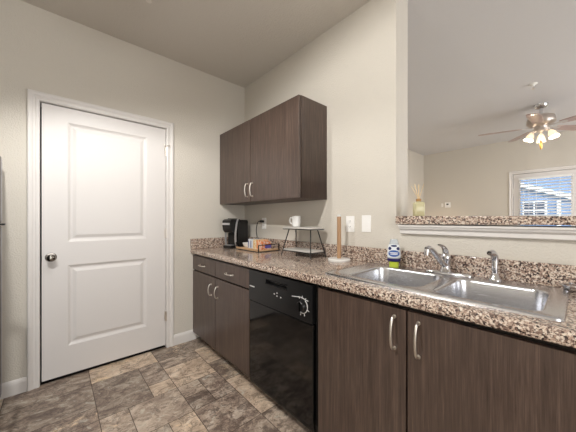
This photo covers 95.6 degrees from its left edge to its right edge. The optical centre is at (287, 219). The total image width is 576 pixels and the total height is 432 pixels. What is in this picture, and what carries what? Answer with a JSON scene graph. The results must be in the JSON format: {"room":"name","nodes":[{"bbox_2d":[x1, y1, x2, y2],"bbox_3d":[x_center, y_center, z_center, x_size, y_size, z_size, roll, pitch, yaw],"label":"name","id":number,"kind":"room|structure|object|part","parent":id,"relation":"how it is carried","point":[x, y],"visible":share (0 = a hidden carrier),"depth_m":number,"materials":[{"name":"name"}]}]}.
{"room":"kitchen","nodes":[
{"label":"kitchen","id":0,"kind":"room"},
{"bbox_2d":[0,0,244,384],"bbox_3d":[-1.534,-0.146,2.219,2.970,2.772,0.140,0,0,-42],"label":"wall","id":1,"kind":"structure","parent":0,"point":[41,50],"depth_m":2.13,"materials":[{"name":"beige paint"}]},
{"bbox_2d":[0,376,26,399],"bbox_3d":[-2.172,1.160,1.547,0.883,0.100,0.014,0,0,-42],"label":"baseboard","id":2,"kind":"structure","parent":1,"relation":"attached to","point":[14,387],"depth_m":1.80,"materials":[{"name":"white paint"}]},
{"bbox_2d":[27,89,173,390],"bbox_3d":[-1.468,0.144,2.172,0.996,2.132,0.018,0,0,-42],"label":"trim","id":3,"kind":"structure","parent":1,"relation":"attached to","point":[33,96],"depth_m":1.87,"materials":[{"name":"white paint"}]},
{"bbox_2d":[41,103,169,381],"bbox_3d":[-1.453,0.167,2.177,0.888,2.034,0.106,0,0,-42],"label":"door","id":4,"kind":"structure","parent":1,"relation":"in","point":[104,230],"depth_m":2.14,"materials":[{"name":"white paint"}]},
{"bbox_3d":[-1.731,0.280,1.906,0.066,0.066,0.070,0,0,-42],"label":"knob","id":5,"kind":"part","parent":4,"relation":"part of","materials":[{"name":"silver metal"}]},
{"bbox_2d":[174,329,195,345],"bbox_3d":[-1.017,1.160,2.578,0.220,0.100,0.014,0,0,-42],"label":"baseboard","id":6,"kind":"structure","parent":1,"relation":"attached to","point":[186,336],"depth_m":2.57,"materials":[{"name":"white paint"}]},
{"bbox_2d":[190,237,227,248],"bbox_3d":[-0.744,0.246,2.815,0.616,0.103,0.020,0,0,-42],"label":"backsplash","id":7,"kind":"structure","parent":1,"relation":"attached to","point":[199,243],"depth_m":2.72,"materials":[{"name":"stone"}]},
{"bbox_2d":[0,337,311,431],"bbox_3d":[0.380,1.235,0.162,2.850,0.050,5.520,0,0,-42],"label":"floor","id":8,"kind":"structure","parent":0,"point":[189,386],"depth_m":1.74,"materials":[{"name":"tile"}]},
{"bbox_2d":[0,156,4,396],"bbox_3d":[-1.843,0.402,1.146,0.800,1.615,0.808,0,0,-42],"label":"refrigerator","id":9,"kind":"object","parent":8,"relation":"on","point":[0,156],"visible":1,"depth_m":1.66,"materials":[{"name":"black metal"}]},
{"bbox_3d":[-1.598,-0.190,1.363,0.055,0.430,0.805,0,0,-42],"label":"freezer door","id":10,"kind":"part","parent":9,"relation":"part of","materials":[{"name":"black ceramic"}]},
{"bbox_3d":[-1.848,-0.190,1.681,0.008,0.400,0.003,0,0,-42],"label":"edge trim","id":11,"kind":"part","parent":9,"relation":"part of","materials":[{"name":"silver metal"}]},
{"bbox_2d":[193,254,252,376],"bbox_3d":[-0.404,0.776,2.439,0.647,0.868,1.032,0,0,-42],"label":"base cabinet","id":12,"kind":"object","parent":8,"relation":"on","point":[221,301],"visible":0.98,"depth_m":2.15,"materials":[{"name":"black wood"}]},
{"bbox_3d":[-0.787,0.426,2.451,0.019,0.140,0.493,0,0,-42],"label":"drawer","id":13,"kind":"part","parent":12,"relation":"part of","materials":[{"name":"brown laminate"}]},
{"bbox_3d":[-0.787,0.819,2.451,0.019,0.621,0.493,0,0,-42],"label":"door","id":14,"kind":"part","parent":12,"relation":"part of","materials":[{"name":"brown laminate"}]},
{"bbox_3d":[-0.445,0.426,2.068,0.019,0.140,0.526,0,0,-42],"label":"drawer","id":15,"kind":"part","parent":12,"relation":"part of","materials":[{"name":"brown laminate"}]},
{"bbox_3d":[-0.445,0.819,2.068,0.019,0.621,0.526,0,0,-42],"label":"door","id":16,"kind":"part","parent":12,"relation":"part of","materials":[{"name":"brown laminate"}]},
{"bbox_2d":[190,237,575,348],"bbox_3d":[0.321,0.267,1.635,0.636,0.145,3.199,0,0,-42],"label":"countertop","id":17,"kind":"structure","parent":12,"relation":"on","point":[299,266],"depth_m":1.26,"materials":[{"name":"stone"}]},
{"bbox_2d":[222,218,247,248],"bbox_3d":[-0.567,0.143,2.787,0.150,0.309,0.270,0,0,32],"label":"coffee maker","id":18,"kind":"object","parent":17,"relation":"on","point":[237,229],"visible":0.91,"depth_m":2.74,"materials":[{"name":"black plastic"}]},
{"bbox_2d":[223,245,237,248],"bbox_3d":[-0.601,0.283,2.733,0.104,0.030,0.107,0,0,32],"label":"drip tray","id":19,"kind":"object","parent":18,"relation":"on","point":[225,246],"depth_m":2.69,"materials":[{"name":"black plastic"}]},
{"bbox_2d":[236,241,278,252],"bbox_3d":[-0.307,0.264,2.570,0.244,0.068,0.398,0,0,-42],"label":"serving tray","id":20,"kind":"object","parent":17,"relation":"on","point":[258,250],"visible":0.75,"depth_m":2.46,"materials":[{"name":"brown wood"}]},
{"bbox_2d":[253,239,260,248],"bbox_3d":[-0.276,0.235,2.521,0.111,0.088,0.050,0,0,-42],"label":"box","id":21,"kind":"object","parent":20,"relation":"on","point":[254,240],"visible":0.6,"depth_m":2.49,"materials":[{"name":"brown cardboard"}]},
{"bbox_2d":[256,239,268,248],"bbox_3d":[-0.242,0.235,2.482,0.111,0.088,0.046,0,0,-42],"label":"box","id":22,"kind":"object","parent":20,"relation":"on","point":[261,240],"visible":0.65,"depth_m":2.45,"materials":[{"name":"orange"}]},
{"bbox_2d":[260,241,270,249],"bbox_3d":[-0.211,0.243,2.447,0.111,0.072,0.037,0,0,-42],"label":"box","id":23,"kind":"object","parent":20,"relation":"on","point":[264,247],"visible":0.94,"depth_m":2.42,"materials":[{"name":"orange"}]},
{"bbox_3d":[-0.177,0.261,2.425,0.244,0.062,0.008,0,0,-42],"label":"rail","id":24,"kind":"part","parent":20,"relation":"part of","materials":[{"name":"black metal"}]},
{"bbox_2d":[281,227,325,258],"bbox_3d":[0.122,0.181,2.149,0.185,0.236,0.350,0,0,-42],"label":"tiered stand","id":25,"kind":"object","parent":17,"relation":"on","point":[296,249],"visible":0.96,"depth_m":2.08,"materials":[{"name":"grey"}]},
{"bbox_2d":[289,216,300,226],"bbox_3d":[0.059,0.018,2.251,0.076,0.090,0.113,0,0,-42],"label":"coffee mug","id":26,"kind":"object","parent":25,"relation":"on","point":[296,220],"visible":1,"depth_m":2.21,"materials":[{"name":"white ceramic"}]},
{"bbox_3d":[0.268,0.190,2.081,0.074,0.219,0.009,0,0,1],"label":"leg","id":27,"kind":"part","parent":25,"relation":"part of","materials":[{"name":"black metal"}]},
{"bbox_2d":[328,214,349,261],"bbox_3d":[0.369,0.131,1.883,0.160,0.334,0.160,0,0,-42],"label":"paper towel holder","id":28,"kind":"object","parent":17,"relation":"on","point":[338,258],"visible":1,"depth_m":1.87,"materials":[{"name":"brown wood"}]},
{"bbox_3d":[0.369,0.129,1.883,0.029,0.300,0.029,0,0,-42],"label":"post","id":29,"kind":"part","parent":28,"relation":"part of","materials":[{"name":"brown wood"}]},
{"bbox_2d":[325,263,569,321],"bbox_3d":[0.682,0.381,1.257,0.511,0.186,0.910,0,0,-42],"label":"sink","id":30,"kind":"object","parent":17,"relation":"in","point":[533,300],"visible":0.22,"depth_m":1.18,"materials":[{"name":"silver metal"}]},
{"bbox_2d":[387,239,400,266],"bbox_3d":[0.652,0.205,1.607,0.059,0.168,0.073,0,0,-42],"label":"dish soap bottle","id":31,"kind":"object","parent":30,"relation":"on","point":[393,252],"visible":1,"depth_m":1.59,"materials":[{"name":"white plastic"}]},
{"bbox_2d":[424,244,473,277],"bbox_3d":[0.782,0.208,1.327,0.250,0.162,0.225,0,0,-42],"label":"kitchen faucet","id":32,"kind":"object","parent":30,"relation":"on","point":[444,259],"visible":1,"depth_m":1.37,"materials":[{"name":"silver metal"}]},
{"bbox_3d":[0.754,0.193,1.333,0.218,0.128,0.034,0,0,-36],"label":"spout","id":33,"kind":"part","parent":32,"relation":"part of","materials":[{"name":"silver metal"}]},
{"bbox_3d":[0.821,0.159,1.389,0.078,0.064,0.033,0,0,-27],"label":"lever handle","id":34,"kind":"part","parent":32,"relation":"part of","materials":[{"name":"silver metal"}]},
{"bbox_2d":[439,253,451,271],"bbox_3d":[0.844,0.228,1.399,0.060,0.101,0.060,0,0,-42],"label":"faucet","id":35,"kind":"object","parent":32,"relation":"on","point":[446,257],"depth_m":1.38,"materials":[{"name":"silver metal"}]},
{"bbox_3d":[0.853,0.283,1.390,0.056,0.013,0.225,0,0,-42],"label":"plate","id":36,"kind":"part","parent":32,"relation":"part of","materials":[{"name":"silver metal"}]},
{"bbox_2d":[487,250,501,281],"bbox_3d":[0.978,0.217,1.237,0.070,0.145,0.054,0,0,-42],"label":"sprayer","id":37,"kind":"object","parent":30,"relation":"on","point":[494,276],"visible":1,"depth_m":1.23,"materials":[{"name":"silver metal"}]},
{"bbox_2d":[559,282,575,290],"bbox_3d":[1.164,0.273,1.075,0.070,0.030,0.070,0,0,-42],"label":"strainer","id":38,"kind":"object","parent":17,"relation":"on","point":[568,286],"visible":1,"depth_m":1.07,"materials":[{"name":"silver metal"}]},
{"bbox_2d":[249,269,319,431],"bbox_3d":[0.140,0.779,1.808,0.612,0.862,0.628,0,0,-42],"label":"dishwasher","id":39,"kind":"object","parent":8,"relation":"on","point":[283,310],"visible":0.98,"depth_m":1.55,"materials":[{"name":"black metal"}]},
{"bbox_3d":[-0.062,0.459,1.638,0.030,0.211,0.613,0,0,-42],"label":"control panel","id":40,"kind":"part","parent":39,"relation":"part of","materials":[{"name":"black plastic"}]},
{"bbox_2d":[318,285,575,431],"bbox_3d":[0.681,0.776,1.220,0.649,0.868,0.939,0,0,-42],"label":"base cabinet","id":41,"kind":"object","parent":8,"relation":"on","point":[383,366],"visible":1,"depth_m":0.97,"materials":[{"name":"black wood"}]},
{"bbox_3d":[0.319,0.745,1.210,0.019,0.770,0.461,0,0,-42],"label":"door","id":42,"kind":"part","parent":41,"relation":"part of","materials":[{"name":"brown laminate"}]},
{"bbox_3d":[0.420,0.460,1.054,0.039,0.144,0.016,0,0,-42],"label":"handle","id":43,"kind":"part","parent":41,"relation":"part of","materials":[{"name":"silver metal"}]},
{"bbox_3d":[0.484,0.460,0.983,0.039,0.144,0.016,0,0,-42],"label":"handle","id":44,"kind":"part","parent":41,"relation":"part of","materials":[{"name":"silver metal"}]},
{"bbox_3d":[0.630,0.745,0.862,0.019,0.770,0.459,0,0,-42],"label":"door","id":45,"kind":"part","parent":41,"relation":"part of","materials":[{"name":"brown laminate"}]},
{"bbox_2d":[21,0,575,154],"bbox_3d":[2.139,-1.582,1.796,7.890,0.100,5.620,0,0,-42],"label":"ceiling","id":46,"kind":"structure","parent":0,"point":[472,64],"depth_m":2.29,"materials":[{"name":"white paint"}]},
{"bbox_2d":[478,102,575,148],"bbox_3d":[3.340,-1.232,3.461,1.259,0.600,1.305,0,0,-42],"label":"ceiling fan","id":47,"kind":"object","parent":46,"relation":"hanging from","point":[540,122],"visible":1,"depth_m":3.45,"materials":[{"name":"silver metal"}]},
{"bbox_3d":[3.010,-1.237,3.724,0.480,0.028,0.139,0,0,32],"label":"blade","id":48,"kind":"part","parent":47,"relation":"part of","materials":[{"name":"brown wood"}]},
{"bbox_3d":[3.490,-1.237,3.916,0.139,0.028,0.480,0,0,14],"label":"blade","id":49,"kind":"part","parent":47,"relation":"part of","materials":[{"name":"brown wood"}]},
{"bbox_3d":[3.246,-1.105,3.522,0.104,0.125,0.108,0,0,-42],"label":"lamp shade","id":50,"kind":"part","parent":47,"relation":"part of","materials":[{"name":"white glass"}]},
{"bbox_3d":[3.041,-1.237,3.212,0.481,0.028,0.139,0,0,-42],"label":"blade","id":51,"kind":"part","parent":47,"relation":"part of","materials":[{"name":"brown wood"}]},
{"bbox_3d":[3.476,-1.105,3.587,0.112,0.125,0.106,0,0,-42],"label":"lamp shade","id":52,"kind":"part","parent":47,"relation":"part of","materials":[{"name":"white glass"}]},
{"bbox_3d":[3.417,-1.105,3.356,0.104,0.125,0.110,0,0,-42],"label":"lamp shade","id":53,"kind":"part","parent":47,"relation":"part of","materials":[{"name":"white glass"}]},
{"bbox_3d":[3.821,-1.237,3.518,0.480,0.028,0.139,0,0,-4],"label":"blade","id":54,"kind":"part","parent":47,"relation":"part of","materials":[{"name":"brown wood"}]},
{"bbox_3d":[3.545,-1.237,3.081,0.139,0.028,0.480,0,0,-22],"label":"blade","id":55,"kind":"part","parent":47,"relation":"part of","materials":[{"name":"brown wood"}]},
{"bbox_2d":[529,82,537,89],"bbox_3d":[2.771,-1.503,2.949,0.076,0.058,0.076,0,0,-42],"label":"sprinkler","id":56,"kind":"object","parent":46,"relation":"attached to","point":[534,83],"visible":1,"depth_m":2.94,"materials":[{"name":"white plastic"}]},
{"bbox_2d":[245,0,575,265],"bbox_3d":[1.387,-0.161,1.046,0.170,2.742,5.500,0,0,-42],"label":"wall","id":57,"kind":"structure","parent":0,"point":[357,68],"depth_m":1.87,"materials":[{"name":"beige paint"}]},
{"bbox_2d":[262,218,265,228],"bbox_3d":[-0.253,0.042,2.752,0.009,0.118,0.072,0,0,-42],"label":"wall outlet","id":58,"kind":"object","parent":57,"relation":"attached to","point":[264,219],"visible":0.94,"depth_m":2.74,"materials":[{"name":"white plastic"}]},
{"bbox_2d":[220,94,326,205],"bbox_3d":[-0.227,-0.540,2.463,0.352,0.758,1.237,0,0,-42],"label":"upper cabinet","id":59,"kind":"object","parent":57,"relation":"attached to","point":[278,155],"visible":1,"depth_m":2.12,"materials":[{"name":"brown laminate"}]},
{"bbox_3d":[-0.537,-0.540,2.617,0.019,0.752,0.584,0,0,-42],"label":"door","id":60,"kind":"part","parent":59,"relation":"part of","materials":[{"name":"brown laminate"}]},
{"bbox_3d":[-0.125,-0.540,2.154,0.019,0.752,0.635,0,0,-42],"label":"door","id":61,"kind":"part","parent":59,"relation":"part of","materials":[{"name":"brown laminate"}]},
{"bbox_2d":[346,216,353,231],"bbox_3d":[0.463,0.034,1.948,0.009,0.118,0.072,0,0,-42],"label":"wall outlet","id":62,"kind":"object","parent":57,"relation":"attached to","point":[349,219],"visible":1,"depth_m":1.95,"materials":[{"name":"white plastic"}]},
{"bbox_2d":[362,215,370,231],"bbox_3d":[0.553,0.030,1.847,0.009,0.118,0.072,0,0,-42],"label":"light switch","id":63,"kind":"object","parent":57,"relation":"attached to","point":[366,219],"visible":1,"depth_m":1.84,"materials":[{"name":"white plastic"}]},
{"bbox_2d":[248,237,575,287],"bbox_3d":[0.551,0.246,1.840,0.020,0.103,3.199,0,0,-42],"label":"backsplash","id":64,"kind":"structure","parent":57,"relation":"attached to","point":[546,274],"depth_m":1.38,"materials":[{"name":"stone"}]},
{"bbox_2d":[395,216,575,240],"bbox_3d":[1.425,0.034,1.056,0.360,0.111,1.865,0,0,-42],"label":"bar ledge","id":65,"kind":"object","parent":57,"relation":"attached to","point":[432,225],"visible":1,"depth_m":1.28,"materials":[{"name":"stone"}]},
{"bbox_2d":[411,184,424,215],"bbox_3d":[0.836,-0.125,1.679,0.075,0.206,0.070,0,0,17],"label":"reed diffuser","id":66,"kind":"object","parent":65,"relation":"on","point":[418,206],"visible":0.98,"depth_m":1.65,"materials":[{"name":"yellow glass"}]},
{"bbox_2d":[413,201,424,215],"bbox_3d":[0.841,-0.069,1.681,0.060,0.094,0.060,0,0,8],"label":"bottle","id":67,"kind":"object","parent":66,"relation":"attached to","point":[418,206],"depth_m":1.65,"materials":[{"name":"yellow glass"}]},
{"bbox_3d":[1.321,0.062,0.954,0.050,0.056,1.851,0,0,-42],"label":"moulding","id":68,"kind":"part","parent":65,"relation":"part of","materials":[{"name":"white paint"}]},
{"bbox_2d":[408,149,423,215],"bbox_3d":[1.476,-0.161,4.755,4.900,2.742,0.120,0,0,-42],"label":"wall","id":69,"kind":"structure","parent":0,"point":[415,160],"depth_m":5.91,"materials":[{"name":"beige paint"}]},
{"bbox_2d":[424,130,575,215],"bbox_3d":[5.104,-0.161,4.292,0.140,2.742,5.400,0,0,-42],"label":"wall","id":70,"kind":"structure","parent":0,"point":[475,180],"depth_m":5.37,"materials":[{"name":"beige paint"}]},
{"bbox_2d":[445,202,450,207],"bbox_3d":[3.590,-0.325,5.869,0.024,0.120,0.110,0,0,-42],"label":"thermostat","id":71,"kind":"object","parent":70,"relation":"attached to","point":[447,204],"visible":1,"depth_m":5.86,"materials":[{"name":"white plastic"}]},
{"bbox_2d":[509,165,575,215],"bbox_3d":[4.625,0.141,4.712,0.018,2.137,0.989,0,0,-42],"label":"trim","id":72,"kind":"structure","parent":70,"relation":"attached to","point":[511,173],"depth_m":4.95,"materials":[{"name":"white paint"}]},
{"bbox_2d":[513,169,575,225],"bbox_3d":[4.648,0.170,4.739,0.057,2.059,0.862,0,0,-42],"label":"window","id":73,"kind":"structure","parent":70,"relation":"in","point":[516,181],"depth_m":4.73,"materials":[{"name":"white paint"}]},
{"bbox_3d":[4.656,0.092,4.738,0.004,1.735,0.653,0,0,-42],"label":"glass pane","id":74,"kind":"part","parent":73,"relation":"part of","materials":[{"name":"white"}]},
{"bbox_2d":[519,174,572,225],"bbox_3d":[4.608,0.095,4.696,0.051,1.750,0.690,0,0,-42],"label":"window blind","id":75,"kind":"object","parent":70,"relation":"attached to","point":[560,175],"visible":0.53,"depth_m":4.67,"materials":[{"name":"white plastic"}]}
]}

